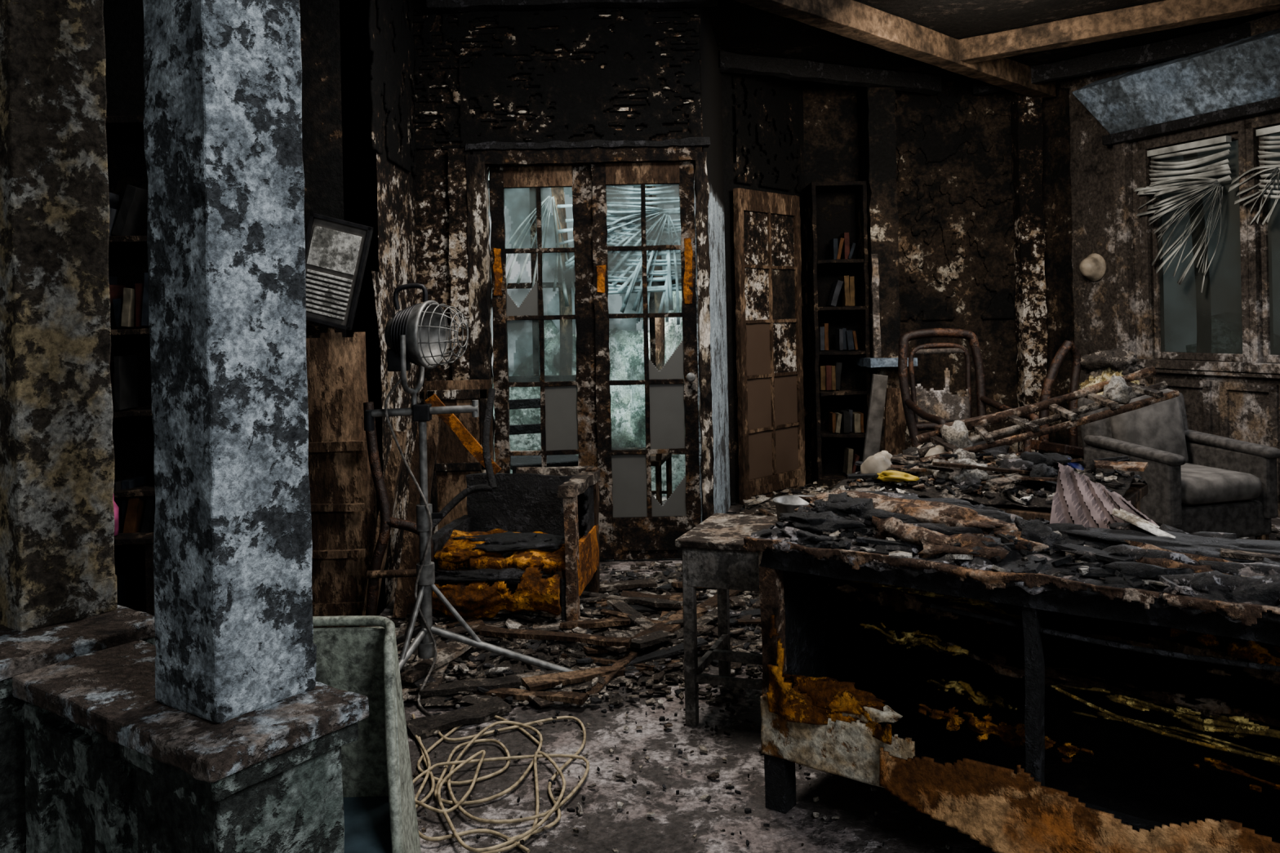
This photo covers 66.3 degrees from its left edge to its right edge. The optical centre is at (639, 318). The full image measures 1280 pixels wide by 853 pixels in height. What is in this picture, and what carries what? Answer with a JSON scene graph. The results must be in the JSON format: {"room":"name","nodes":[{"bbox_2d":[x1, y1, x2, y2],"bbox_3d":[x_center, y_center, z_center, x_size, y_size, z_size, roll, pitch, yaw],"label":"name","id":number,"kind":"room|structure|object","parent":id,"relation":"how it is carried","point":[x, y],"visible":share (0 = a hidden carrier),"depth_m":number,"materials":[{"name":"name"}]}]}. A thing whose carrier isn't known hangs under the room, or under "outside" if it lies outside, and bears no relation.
{"room":"fire-damaged room","nodes":[
{"label":"fire-damaged room","id":0,"kind":"room"},
{"bbox_2d":[104,0,386,613],"bbox_3d":[-2.255,-0.193,4.460,2.100,3.100,0.120,-1,0,0],"label":"wall","id":1,"kind":"structure","parent":0,"point":[322,117],"depth_m":4.40,"materials":[{"name":"paint"}]},
{"bbox_2d":[339,0,419,615],"bbox_3d":[-1.265,-0.214,4.910,0.120,3.100,1.020,-1,0,0],"label":"wall return","id":2,"kind":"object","parent":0,"point":[396,227],"depth_m":4.62,"materials":[{"name":"black paint"}]},
{"bbox_2d":[424,379,493,533],"bbox_3d":[-0.961,0.832,5.227,0.365,1.003,0.054,-1,0,0],"label":"trim panel","id":3,"kind":"object","parent":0,"point":[454,461],"depth_m":5.22,"materials":[{"name":"brown wood"}]},
{"bbox_2d":[426,0,719,11],"bbox_3d":[-0.357,-1.717,5.219,1.556,0.125,0.115,-1,0,0],"label":"ceiling beam","id":4,"kind":"structure","parent":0,"point":[432,5],"depth_m":5.19,"materials":[{"name":"black wood"}]},
{"bbox_2d":[488,177,686,496],"bbox_3d":[-0.395,-0.232,7.260,2.020,3.100,0.120,-1,0,0],"label":"wall","id":5,"kind":"structure","parent":0,"point":[529,442],"depth_m":7.20,"materials":[{"name":"paint"}]},
{"bbox_2d":[487,180,684,454],"bbox_3d":[-0.345,-0.008,7.250,1.610,2.050,0.060,-1,0,0],"label":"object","id":6,"kind":"structure","parent":5,"relation":"in","point":[522,289],"depth_m":7.25,"materials":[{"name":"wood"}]},
{"bbox_2d":[489,195,574,306],"bbox_3d":[-0.803,-0.433,7.151,0.753,0.922,0.062,-1,0,0],"label":"window blind","id":7,"kind":"object","parent":6,"relation":"attached to","point":[558,255],"visible":0.72,"depth_m":7.15,"materials":[{"name":"white plastic"}]},
{"bbox_2d":[555,184,681,328],"bbox_3d":[-0.092,-0.482,7.151,1.043,1.133,0.062,-1,0,0],"label":"window blind","id":8,"kind":"object","parent":6,"relation":"attached to","point":[620,212],"visible":0.53,"depth_m":7.15,"materials":[{"name":"white plastic"}]},
{"bbox_2d":[368,0,1015,404],"bbox_3d":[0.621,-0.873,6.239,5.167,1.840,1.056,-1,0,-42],"label":"wall","id":9,"kind":"structure","parent":0,"point":[581,92],"depth_m":5.27,"materials":[{"name":"black paint"}]},
{"bbox_2d":[447,147,472,380],"bbox_3d":[-0.946,0.209,5.269,0.128,2.243,0.070,-1,0,0],"label":"pilaster","id":10,"kind":"object","parent":9,"relation":"attached to","point":[460,286],"depth_m":5.24,"materials":[{"name":"paint"}]},
{"bbox_2d":[488,164,592,473],"bbox_3d":[-0.533,0.242,5.325,0.537,2.147,0.066,-1,0,0],"label":"door","id":11,"kind":"structure","parent":9,"relation":"in","point":[566,428],"depth_m":5.31,"materials":[{"name":"brown wood"}]},
{"bbox_2d":[413,4,700,149],"bbox_3d":[-0.448,-1.355,5.289,1.540,0.855,0.023,-1,0,0],"label":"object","id":12,"kind":"structure","parent":9,"relation":"attached to","point":[597,9],"depth_m":5.28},
{"bbox_2d":[464,137,715,521],"bbox_3d":[-0.261,0.184,5.291,1.317,2.278,0.160,-1,0,0],"label":"trim","id":13,"kind":"structure","parent":9,"relation":"attached to","point":[614,150],"depth_m":5.23,"materials":[{"name":"brown wood"}]},
{"bbox_2d":[591,160,701,560],"bbox_3d":[0.034,0.230,5.268,0.560,2.144,0.125,-1,0,0],"label":"door","id":14,"kind":"structure","parent":9,"relation":"in","point":[633,525],"depth_m":5.28,"materials":[{"name":"brown wood"}]},
{"bbox_2d":[733,187,805,505],"bbox_3d":[0.947,0.190,7.076,0.065,2.203,0.774,-1,0,43],"label":"door","id":15,"kind":"structure","parent":9,"relation":"in","point":[766,225],"depth_m":7.05,"materials":[{"name":"brown wood"}]},
{"bbox_2d":[693,6,730,523],"bbox_3d":[0.416,-0.249,6.060,0.358,3.100,1.519,-1,0,0],"label":"wall","id":16,"kind":"structure","parent":0,"point":[711,75],"depth_m":6.00,"materials":[{"name":"grey paint"}]},
{"bbox_2d":[721,72,811,505],"bbox_3d":[0.900,-0.259,7.239,0.790,3.100,0.879,-1,0,0],"label":"wall angled","id":17,"kind":"structure","parent":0,"point":[731,175],"depth_m":6.89,"materials":[{"name":"black paint"}]},
{"bbox_2d":[377,484,1279,852],"bbox_3d":[0.829,1.353,3.400,8.600,0.120,9.200,-1,0,0],"label":"floor","id":18,"kind":"structure","parent":0,"point":[673,828],"depth_m":2.71,"materials":[{"name":"grey concrete"}]},
{"bbox_2d":[0,605,156,852],"bbox_3d":[-0.983,0.913,1.601,0.325,0.831,0.275,-1,0,35],"label":"wall","id":19,"kind":"structure","parent":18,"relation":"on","point":[20,653],"depth_m":1.46,"materials":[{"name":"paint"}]},
{"bbox_2d":[0,0,119,633],"bbox_3d":[-1.024,-0.634,1.661,0.158,2.275,0.158,-1,0,35],"label":"column","id":20,"kind":"structure","parent":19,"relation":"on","point":[58,542],"depth_m":1.60,"materials":[{"name":"paint"}]},
{"bbox_2d":[11,640,155,852],"bbox_3d":[-0.729,0.921,1.416,0.299,0.814,0.193,-1,0,35],"label":"wall","id":21,"kind":"structure","parent":18,"relation":"on","point":[82,796],"depth_m":1.37,"materials":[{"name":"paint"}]},
{"bbox_2d":[106,115,153,614],"bbox_3d":[-2.406,0.260,4.230,1.393,2.208,0.320,-1,0,0],"label":"bookcase","id":22,"kind":"object","parent":18,"relation":"on","point":[126,150],"visible":0.06,"depth_m":4.36,"materials":[{"name":"brown wood"}]},
{"bbox_2d":[108,185,153,607],"bbox_3d":[-2.414,0.347,4.205,1.264,1.833,0.207,-1,0,0],"label":"books","id":23,"kind":"object","parent":22,"relation":"in","point":[129,307],"visible":0.23,"depth_m":4.14,"materials":[{"name":"brown paper"}]},
{"bbox_2d":[114,501,156,642],"bbox_3d":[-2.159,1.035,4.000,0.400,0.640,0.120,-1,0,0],"label":"chair","id":24,"kind":"object","parent":18,"relation":"on","point":[148,538],"visible":0.13,"depth_m":3.95,"materials":[{"name":"plastic"}]},
{"bbox_2d":[108,680,368,852],"bbox_3d":[-0.508,0.907,1.265,0.239,0.822,0.232,-1,0,35],"label":"pedestal","id":25,"kind":"object","parent":18,"relation":"on","point":[269,778],"visible":0.79,"depth_m":1.21,"materials":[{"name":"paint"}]},
{"bbox_2d":[142,0,316,722],"bbox_3d":[-0.562,-0.638,1.306,0.150,2.283,0.149,-1,0,35],"label":"column","id":26,"kind":"structure","parent":25,"relation":"on","point":[226,258],"depth_m":1.25,"materials":[{"name":"paint"}]},
{"bbox_2d":[306,327,377,627],"bbox_3d":[-1.366,0.690,4.281,0.400,1.298,0.149,-1,0,0],"label":"panelling","id":27,"kind":"object","parent":18,"relation":"on","point":[342,492],"visible":0.65,"depth_m":4.27,"materials":[{"name":"brown wood"}]},
{"bbox_2d":[304,212,373,330],"bbox_3d":[-1.339,-0.202,4.253,0.380,0.515,0.083,-1,0,0],"label":"air conditioner","id":28,"kind":"object","parent":27,"relation":"on","point":[336,251],"visible":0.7,"depth_m":4.24,"materials":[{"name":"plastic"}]},
{"bbox_2d":[312,615,421,852],"bbox_3d":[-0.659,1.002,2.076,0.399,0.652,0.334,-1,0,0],"label":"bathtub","id":29,"kind":"object","parent":18,"relation":"on","point":[380,816],"visible":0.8,"depth_m":2.22,"materials":[{"name":"ceramic"}]},
{"bbox_2d":[363,388,497,626],"bbox_3d":[-0.867,0.817,4.056,0.553,1.028,0.245,-1,0,-8],"label":"frame","id":30,"kind":"object","parent":18,"relation":"on","point":[375,573],"visible":0.63,"depth_m":4.03,"materials":[{"name":"brown wood"}]},
{"bbox_2d":[360,395,501,626],"bbox_3d":[-0.971,0.840,4.391,0.663,1.000,0.268,-1,0,-32],"label":"leaning board","id":31,"kind":"object","parent":18,"relation":"on","point":[405,599],"visible":0.66,"depth_m":4.37,"materials":[{"name":"orange wood"}]},
{"bbox_2d":[364,283,573,715],"bbox_3d":[-0.653,0.596,3.470,0.874,1.451,0.816,-1,0,0],"label":"work light","id":32,"kind":"object","parent":18,"relation":"on","point":[416,334],"visible":0.97,"depth_m":3.48,"materials":[{"name":"metal"}]},
{"bbox_2d":[411,713,589,852],"bbox_3d":[-0.451,1.299,2.725,0.612,0.034,1.053,-1,0,0],"label":"rope","id":33,"kind":"object","parent":18,"relation":"on","point":[428,773],"visible":0.88,"depth_m":2.75,"materials":[{"name":"beige fabric"}]},
{"bbox_2d":[431,465,600,621],"bbox_3d":[-0.545,1.008,4.328,0.672,0.631,0.680,-1,0,8],"label":"armchair","id":34,"kind":"object","parent":18,"relation":"on","point":[526,544],"visible":0.99,"depth_m":4.14,"materials":[{"name":"fabric"}]},
{"bbox_2d":[508,375,578,473],"bbox_3d":[-0.615,0.847,6.042,0.460,0.952,0.508,-1,0,-20],"label":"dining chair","id":35,"kind":"object","parent":18,"relation":"on","point":[515,462],"visible":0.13,"depth_m":6.20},
{"bbox_2d":[400,578,706,737],"bbox_3d":[-0.214,1.259,3.953,0.938,0.116,2.022,-1,0,25],"label":"planks","id":36,"kind":"object","parent":18,"relation":"on","point":[505,686],"visible":0.7,"depth_m":3.49,"materials":[{"name":"brown wood"}]},
{"bbox_2d":[375,560,762,707],"bbox_3d":[-0.074,1.248,4.219,2.136,0.133,1.915,-1,0,0],"label":"rubble","id":37,"kind":"object","parent":18,"relation":"on","point":[598,615],"visible":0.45,"depth_m":3.77,"materials":[{"name":"brown wood"}]},
{"bbox_2d":[652,493,666,501],"bbox_3d":[-0.528,1.246,6.329,1.438,0.126,1.541,-1,0,0],"label":"rubble","id":38,"kind":"object","parent":18,"relation":"on","point":[654,495],"visible":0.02,"depth_m":6.70,"materials":[{"name":"concrete"}]},
{"bbox_2d":[650,453,671,505],"bbox_3d":[-0.039,0.835,6.053,0.508,0.952,0.460,-1,0,10],"label":"dining chair","id":39,"kind":"object","parent":18,"relation":"on","point":[657,460],"visible":0.12,"depth_m":5.85,"materials":[{"name":"brown wood"}]},
{"bbox_2d":[413,669,976,852],"bbox_3d":[0.170,1.291,2.803,1.732,0.030,1.616,-1,0,0],"label":"debris","id":40,"kind":"object","parent":18,"relation":"on","point":[703,748],"visible":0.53,"depth_m":2.82,"materials":[{"name":"brown wood"}]},
{"bbox_2d":[674,512,778,727],"bbox_3d":[0.398,1.001,3.265,0.432,0.601,0.451,-1,0,21],"label":"side table","id":41,"kind":"object","parent":18,"relation":"on","point":[713,555],"visible":0.54,"depth_m":3.13,"materials":[{"name":"grey paint"}]},
{"bbox_2d":[773,494,814,522],"bbox_3d":[0.544,0.658,3.340,0.180,0.080,0.180,-1,0,0],"label":"steel bowl","id":42,"kind":"object","parent":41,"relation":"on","point":[784,504],"visible":0.34,"depth_m":3.37,"materials":[{"name":"silver metal"}]},
{"bbox_2d":[804,181,871,486],"bbox_3d":[1.508,0.129,7.440,0.422,2.307,0.295,-1,0,0],"label":"bookcase","id":43,"kind":"object","parent":18,"relation":"on","point":[833,208],"visible":0.87,"depth_m":7.53,"materials":[{"name":"brown wood"}]},
{"bbox_2d":[818,232,863,475],"bbox_3d":[1.510,0.268,7.425,0.311,1.828,0.202,-1,0,0],"label":"books","id":44,"kind":"object","parent":43,"relation":"in","point":[846,420],"visible":0.91,"depth_m":7.36,"materials":[{"name":"brown paper"}]},
{"bbox_2d":[862,373,906,461],"bbox_3d":[1.636,0.826,6.621,0.362,0.905,0.060,-1,0,-5],"label":"boards","id":45,"kind":"object","parent":18,"relation":"on","point":[881,396],"visible":0.43,"depth_m":6.61,"materials":[{"name":"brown wood"}]},
{"bbox_2d":[897,328,1039,455],"bbox_3d":[1.954,0.667,5.899,0.633,1.215,0.649,-1,0,-12],"label":"armchair","id":46,"kind":"object","parent":18,"relation":"on","point":[926,410],"visible":0.45,"depth_m":6.13,"materials":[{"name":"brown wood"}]},
{"bbox_2d":[829,483,1148,528],"bbox_3d":[1.251,0.939,3.490,0.906,0.671,0.726,-1,0,37],"label":"work table","id":47,"kind":"object","parent":18,"relation":"on","point":[1136,492],"visible":0.05,"depth_m":3.17,"materials":[{"name":"brown wood"}]},
{"bbox_2d":[860,443,947,483],"bbox_3d":[0.975,0.538,3.653,0.351,0.139,0.333,-1,0,0],"label":"pots","id":48,"kind":"object","parent":47,"relation":"on","point":[877,463],"visible":0.5,"depth_m":3.52,"materials":[{"name":"ceramic"}]},
{"bbox_2d":[829,442,1149,508],"bbox_3d":[1.250,0.532,3.459,0.951,0.148,0.738,-1,0,37],"label":"debris","id":49,"kind":"object","parent":47,"relation":"on","point":[1027,479],"visible":0.87,"depth_m":3.33,"materials":[{"name":"brown wood"}]},
{"bbox_2d":[915,365,1179,462],"bbox_3d":[1.461,0.366,3.615,0.904,0.360,0.329,-1,0,0],"label":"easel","id":50,"kind":"object","parent":49,"relation":"on","point":[1117,390],"visible":0.93,"depth_m":3.56,"materials":[{"name":"brown wood"}]},
{"bbox_2d":[726,477,1279,540],"bbox_3d":[2.016,1.207,6.303,3.421,0.134,2.352,-1,0,0],"label":"rubble","id":51,"kind":"object","parent":18,"relation":"on","point":[760,504],"visible":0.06,"depth_m":6.46,"materials":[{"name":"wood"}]},
{"bbox_2d":[742,488,1279,852],"bbox_3d":[1.291,0.882,2.172,2.182,0.806,0.616,-1,0,37],"label":"sofa","id":52,"kind":"object","parent":18,"relation":"on","point":[1029,686],"visible":0.98,"depth_m":2.33,"materials":[{"name":"black wood"}]},
{"bbox_2d":[1049,462,1175,537],"bbox_3d":[1.202,0.456,2.455,0.168,0.153,0.357,-1,0,-33],"label":"sheet","id":53,"kind":"object","parent":52,"relation":"on","point":[1077,500],"visible":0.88,"depth_m":2.52,"materials":[{"name":"paper"}]},
{"bbox_2d":[1031,340,1084,458],"bbox_3d":[2.618,0.697,5.918,0.400,1.122,0.333,-1,0,-20],"label":"chair","id":54,"kind":"object","parent":18,"relation":"on","point":[1042,445],"visible":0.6,"depth_m":6.01,"materials":[{"name":"brown wood"}]},
{"bbox_2d":[1077,388,1279,540],"bbox_3d":[2.872,0.824,5.270,0.711,0.853,0.706,-1,0,-16],"label":"upholstered armchair","id":55,"kind":"object","parent":18,"relation":"on","point":[1197,481],"visible":0.59,"depth_m":5.05,"materials":[{"name":"grey fabric"}]},
{"bbox_3d":[3.000,0.927,6.099,0.407,0.642,0.359,-1,0,0],"label":"stool","id":56,"kind":"object","parent":18,"relation":"on","visible":0},
{"bbox_2d":[1066,346,1142,417],"bbox_3d":[2.906,0.409,6.103,0.412,0.460,0.343,-1,0,-39],"label":"bundle","id":57,"kind":"object","parent":56,"relation":"on","point":[1100,366],"visible":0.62,"depth_m":6.06,"materials":[{"name":"brown wood"}]},
{"bbox_2d":[718,49,942,93],"bbox_3d":[1.391,-1.754,7.029,1.798,0.130,0.966,-1,0,0],"label":"ceiling beam","id":58,"kind":"structure","parent":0,"point":[732,63],"depth_m":6.93,"materials":[{"name":"black wood"}]},
{"bbox_2d":[802,80,1060,482],"bbox_3d":[2.325,-0.289,7.660,2.060,3.100,0.120,-1,0,0],"label":"wall","id":59,"kind":"structure","parent":0,"point":[830,120],"depth_m":7.60,"materials":[{"name":"paint"}]},
{"bbox_2d":[855,87,918,452],"bbox_3d":[1.819,-0.227,7.328,0.348,3.021,0.566,-1,0,0],"label":"pillar","id":60,"kind":"structure","parent":59,"relation":"attached to","point":[877,134],"depth_m":7.24,"materials":[{"name":"black paint"}]},
{"bbox_2d":[1010,91,1048,452],"bbox_3d":[2.994,-0.303,7.522,0.204,3.110,0.166,-1,0,0],"label":"trim","id":61,"kind":"structure","parent":59,"relation":"attached to","point":[1026,121],"depth_m":7.45,"materials":[{"name":"paint"}]},
{"bbox_2d":[705,0,1279,84],"bbox_3d":[0.761,-1.866,3.400,8.600,0.120,9.200,-1,0,0],"label":"ceiling","id":62,"kind":"structure","parent":0,"point":[737,27],"depth_m":6.18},
{"bbox_2d":[733,0,1055,98],"bbox_3d":[1.730,-1.736,6.151,2.864,0.165,2.798,-1,0,0],"label":"ceiling beam","id":63,"kind":"structure","parent":62,"relation":"attached to","point":[851,19],"depth_m":5.93,"materials":[{"name":"brown wood"}]},
{"bbox_2d":[973,22,1251,95],"bbox_3d":[3.364,-1.792,6.702,1.654,0.132,1.655,-1,0,0],"label":"ceiling beam","id":64,"kind":"structure","parent":62,"relation":"attached to","point":[1181,46],"depth_m":6.67,"materials":[{"name":"black wood"}]},
{"bbox_2d":[959,0,1279,63],"bbox_3d":[3.014,-1.774,5.775,1.973,0.146,1.549,-1,0,0],"label":"ceiling beam","id":65,"kind":"structure","parent":62,"relation":"attached to","point":[1164,15],"depth_m":5.88,"materials":[{"name":"brown wood"}]},
{"bbox_2d":[1060,12,1279,460],"bbox_3d":[4.116,-0.326,5.722,0.120,3.100,4.098,-1,0,-22],"label":"wall","id":66,"kind":"structure","parent":0,"point":[1091,167],"depth_m":7.30,"materials":[{"name":"grey paint"}]},
{"bbox_2d":[1048,88,1136,444],"bbox_3d":[3.366,-0.260,7.297,0.343,3.002,0.666,-1,0,0],"label":"trim post","id":67,"kind":"object","parent":66,"relation":"attached to","point":[1059,104],"depth_m":7.49,"materials":[{"name":"black wood"}]},
{"bbox_2d":[1079,253,1106,281],"bbox_3d":[3.347,-0.380,7.298,0.125,0.207,0.207,-1,0,-22],"label":"wall sconce","id":68,"kind":"object","parent":66,"relation":"attached to","point":[1093,267],"visible":1,"depth_m":7.25,"materials":[{"name":"glass"}]},
{"bbox_2d":[1071,27,1279,146],"bbox_3d":[3.815,-1.513,5.904,0.256,0.506,2.846,-1,0,-22],"label":"ceiling beam","id":69,"kind":"structure","parent":66,"relation":"attached to","point":[1239,79],"depth_m":6.37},
{"bbox_2d":[1137,111,1279,373],"bbox_3d":[3.877,-0.461,6.176,0.180,1.600,1.680,-1,0,-22],"label":"window","id":70,"kind":"structure","parent":66,"relation":"in","point":[1221,323],"depth_m":6.44,"materials":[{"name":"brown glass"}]},
{"bbox_2d":[1133,135,1231,293],"bbox_3d":[3.638,-0.667,6.599,0.064,0.999,0.721,-1,0,-22],"label":"window blind","id":71,"kind":"object","parent":70,"relation":"attached to","point":[1218,168],"visible":1,"depth_m":6.55,"materials":[{"name":"white plastic"}]},
{"bbox_2d":[1228,124,1279,225],"bbox_3d":[3.922,-0.875,5.884,0.062,0.595,0.839,-1,0,-22],"label":"window blind","id":72,"kind":"object","parent":70,"relation":"attached to","point":[1261,132],"visible":1,"depth_m":6.04,"materials":[{"name":"white plastic"}]},
{"bbox_2d":[1137,368,1279,517],"bbox_3d":[4.089,0.782,5.593,0.070,0.885,3.700,-1,0,-22],"label":"panelling","id":73,"kind":"object","parent":66,"relation":"attached to","point":[1245,406],"visible":0.41,"depth_m":6.30,"materials":[{"name":"brown wood"}]},
{"label":"outside","id":74,"kind":"structure","parent":0,"visible":0},
{"bbox_3d":[2.034,1.618,16.025,28.000,0.100,15.950,-1,0,0],"label":"ground","id":75,"kind":"structure","parent":74,"visible":0},
{"bbox_2d":[511,186,682,448],"bbox_3d":[1.813,-0.245,12.444,13.372,5.977,4.098,-1,0,0],"label":"hedge","id":76,"kind":"object","parent":75,"relation":"on","point":[627,402],"visible":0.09,"depth_m":11.80,"materials":[{"name":"green plant"}]}
]}

